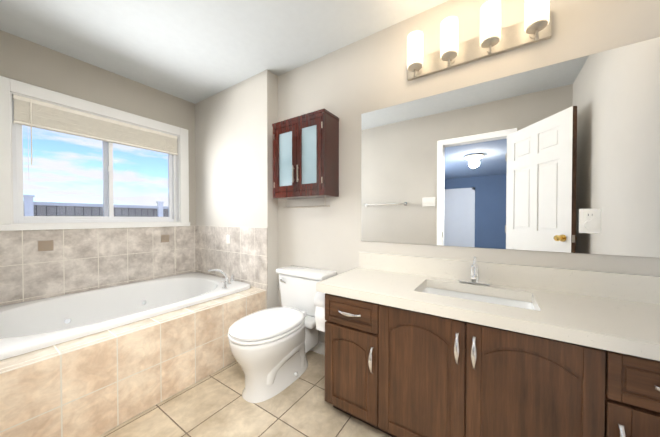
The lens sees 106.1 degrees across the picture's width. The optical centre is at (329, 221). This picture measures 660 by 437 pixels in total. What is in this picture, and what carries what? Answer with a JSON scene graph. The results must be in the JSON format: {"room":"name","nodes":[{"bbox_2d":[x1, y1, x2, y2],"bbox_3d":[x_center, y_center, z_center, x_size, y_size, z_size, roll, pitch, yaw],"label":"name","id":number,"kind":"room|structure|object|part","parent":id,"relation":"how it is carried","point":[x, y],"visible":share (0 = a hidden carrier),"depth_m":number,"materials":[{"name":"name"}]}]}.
{"room":"bathroom","nodes":[
{"label":"bathroom","id":0,"kind":"room"},
{"bbox_2d":[0,30,195,225],"bbox_3d":[-1.994,-0.127,2.352,0.150,2.440,2.020,0,1,34],"label":"wall","id":1,"kind":"structure","parent":0,"point":[27,61],"depth_m":2.14,"materials":[{"name":"paint"}]},
{"bbox_2d":[12,96,176,222],"bbox_3d":[-2.048,-0.459,2.306,0.077,0.931,1.126,0,1,34],"label":"window","id":2,"kind":"structure","parent":1,"relation":"in","point":[18,194],"depth_m":2.23,"materials":[{"name":"white plastic"}]},
{"bbox_2d":[13,94,177,241],"bbox_3d":[-1.984,-0.204,2.266,0.065,1.437,1.110,0,1,34],"label":"window blind","id":3,"kind":"object","parent":2,"relation":"attached to","point":[30,113],"visible":0.88,"depth_m":2.11,"materials":[{"name":"beige fabric"}]},
{"bbox_3d":[-2.048,-0.459,2.306,0.037,0.879,1.074,0,1,34],"label":"glass","id":4,"kind":"part","parent":2,"relation":"part of","materials":[{"name":"clear glass"}]},
{"bbox_2d":[0,76,189,230],"bbox_3d":[-1.957,-0.481,2.245,0.026,1.080,1.340,0,1,34],"label":"window frame","id":5,"kind":"structure","parent":1,"relation":"in","point":[7,86],"depth_m":1.97,"materials":[{"name":"white wood"}]},
{"bbox_2d":[10,92,179,223],"bbox_3d":[-1.997,-0.458,2.272,0.070,0.955,1.150,0,1,34],"label":"liner","id":6,"kind":"object","parent":1,"relation":"attached to","point":[177,181],"visible":0.56,"depth_m":2.22,"materials":[{"name":"white wood"}]},
{"bbox_2d":[0,226,195,305],"bbox_3d":[-1.991,0.575,2.221,0.010,1.040,1.570,0,1,34],"label":"wall tile","id":7,"kind":"structure","parent":1,"relation":"attached to","point":[76,260],"depth_m":2.10,"materials":[{"name":"beige tile"}]},
{"bbox_2d":[38,240,53,250],"bbox_3d":[-2.187,0.187,1.911,0.002,0.080,0.080,0,1,34],"label":"tile insert","id":8,"kind":"object","parent":7,"relation":"attached to","point":[47,245],"depth_m":1.91,"materials":[{"name":"brown tile"}]},
{"bbox_2d":[161,234,168,242],"bbox_3d":[-1.727,0.178,2.602,0.002,0.080,0.080,0,1,34],"label":"tile insert","id":9,"kind":"object","parent":7,"relation":"attached to","point":[164,238],"depth_m":2.60,"materials":[{"name":"brown tile"}]},
{"bbox_2d":[0,0,448,103],"bbox_3d":[-0.472,-1.364,1.321,3.810,0.060,2.020,0,1,34],"label":"ceiling","id":10,"kind":"structure","parent":0,"point":[194,51],"depth_m":1.76,"materials":[{"name":"paint"}]},
{"bbox_2d":[195,70,277,307],"bbox_3d":[-0.964,-0.131,2.681,1.200,2.440,0.330,0,1,34],"label":"wall","id":11,"kind":"structure","parent":0,"point":[234,152],"depth_m":2.41,"materials":[{"name":"paint"}]},
{"bbox_2d":[195,225,267,307],"bbox_3d":[-1.058,0.571,2.548,1.200,1.040,0.010,0,1,34],"label":"wall tile","id":12,"kind":"structure","parent":11,"relation":"attached to","point":[242,256],"depth_m":2.45,"materials":[{"name":"beige tile"}]},
{"bbox_2d":[99,351,391,436],"bbox_3d":[-0.472,1.136,1.353,3.810,0.060,2.020,0,1,34],"label":"floor","id":13,"kind":"structure","parent":0,"point":[215,404],"depth_m":1.42,"materials":[{"name":"tile"}]},
{"bbox_2d":[0,268,266,436],"bbox_3d":[-1.491,0.765,1.890,1.188,0.668,1.565,0,1,34],"label":"bathtub","id":14,"kind":"object","parent":13,"relation":"on","point":[98,362],"visible":0.98,"depth_m":1.47,"materials":[{"name":"tile"}]},
{"bbox_2d":[208,268,235,289],"bbox_3d":[-0.946,0.503,2.268,0.253,0.152,0.272,0,1,34],"label":"faucet","id":15,"kind":"object","parent":14,"relation":"on","point":[229,283],"depth_m":2.25,"materials":[{"name":"silver metal"}]},
{"bbox_2d":[228,265,336,402],"bbox_3d":[-0.351,0.746,1.772,0.472,0.708,0.768,0,1,34],"label":"toilet","id":16,"kind":"object","parent":13,"relation":"on","point":[270,348],"visible":0.98,"depth_m":1.62,"materials":[{"name":"ceramic"}]},
{"bbox_3d":[-0.409,0.687,1.684,0.398,0.055,0.559,0,1,34],"label":"seat","id":17,"kind":"part","parent":16,"relation":"part of","materials":[{"name":"plastic"}]},
{"bbox_3d":[-0.197,0.556,2.001,0.472,0.334,0.212,0,1,34],"label":"tank","id":18,"kind":"part","parent":16,"relation":"part of","materials":[{"name":"ceramic"}]},
{"bbox_2d":[314,271,659,436],"bbox_3d":[0.636,0.751,1.247,1.548,0.712,0.554,0,1,34],"label":"bathroom vanity","id":19,"kind":"object","parent":13,"relation":"on","point":[416,346],"depth_m":0.99,"materials":[{"name":"brown wood"}]},
{"bbox_2d":[316,268,659,355],"bbox_3d":[0.673,0.371,1.213,1.454,0.048,0.523,0,1,34],"label":"countertop","id":20,"kind":"structure","parent":19,"relation":"on","point":[634,325],"depth_m":1.02,"materials":[{"name":"beige stone"}]},
{"bbox_2d":[458,257,489,283],"bbox_3d":[0.782,0.271,1.348,0.155,0.148,0.141,0,1,34],"label":"faucet","id":21,"kind":"object","parent":20,"relation":"on","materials":[{"name":"silver metal"}]},
{"bbox_2d":[422,284,533,307],"bbox_3d":[0.702,0.462,1.229,0.514,0.159,0.314,0,1,34],"label":"sink","id":22,"kind":"object","parent":20,"relation":"in","point":[518,301],"depth_m":1.33,"materials":[{"name":"white ceramic"}]},
{"bbox_2d":[310,341,324,355],"bbox_3d":[-0.130,1.046,2.090,0.860,0.100,0.012,0,1,34],"label":"baseboard","id":23,"kind":"structure","parent":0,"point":[319,348],"depth_m":2.04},
{"bbox_2d":[278,0,659,342],"bbox_3d":[0.531,-0.119,1.759,2.310,2.440,0.206,0,1,34],"label":"wall","id":24,"kind":"structure","parent":0,"point":[537,159],"depth_m":1.38,"materials":[{"name":"beige paint"}]},
{"bbox_2d":[272,109,338,207],"bbox_3d":[-0.203,-0.458,1.990,0.542,0.699,0.224,0,1,34],"label":"upper cabinet","id":25,"kind":"object","parent":24,"relation":"attached to","point":[305,156],"visible":1,"depth_m":1.89,"materials":[{"name":"brown wood"}]},
{"bbox_3d":[-0.253,-0.497,1.926,0.390,0.430,0.004,0,1,34],"label":"glass","id":26,"kind":"part","parent":25,"relation":"part of","materials":[{"name":"white glass"}]},
{"bbox_2d":[407,0,551,80],"bbox_3d":[0.771,-1.002,1.379,0.710,0.250,0.150,0,1,34],"label":"sconce","id":27,"kind":"object","parent":24,"relation":"attached to","point":[494,38],"visible":1,"depth_m":1.35,"materials":[{"name":"white glass"}]},
{"bbox_2d":[579,209,600,233],"bbox_3d":[1.219,-0.002,1.163,0.072,0.116,0.022,0,1,34],"label":"electrical outlet","id":28,"kind":"object","parent":24,"relation":"attached to","point":[589,220],"visible":1,"depth_m":1.16,"materials":[{"name":"plastic"}]},
{"label":"outside","id":29,"kind":"structure","parent":0,"visible":0},
{"bbox_2d":[23,195,34,215],"bbox_3d":[-6.176,1.759,5.117,0.110,4.600,0.160,0,1,34],"label":"fence post","id":30,"kind":"object","parent":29,"point":[28,203],"depth_m":5.07,"materials":[{"name":"white wood"}]},
{"bbox_2d":[23,201,167,208],"bbox_3d":[-5.582,-0.388,6.016,0.030,0.070,32.000,0,1,34],"label":"fence rail","id":31,"kind":"object","parent":30,"relation":"attached to","point":[85,205],"depth_m":5.83,"materials":[{"name":"white wood"}]},
{"bbox_2d":[34,205,167,216],"bbox_3d":[-5.628,1.817,6.074,0.080,4.460,32.000,0,1,34],"label":"fence","id":32,"kind":"object","parent":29,"point":[45,210],"depth_m":5.87,"materials":[{"name":"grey wood"}]},
{"bbox_2d":[156,201,163,216],"bbox_3d":[-4.844,1.734,7.113,0.110,4.600,0.160,0,1,34],"label":"fence post","id":33,"kind":"object","parent":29,"point":[160,204],"depth_m":7.05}
]}

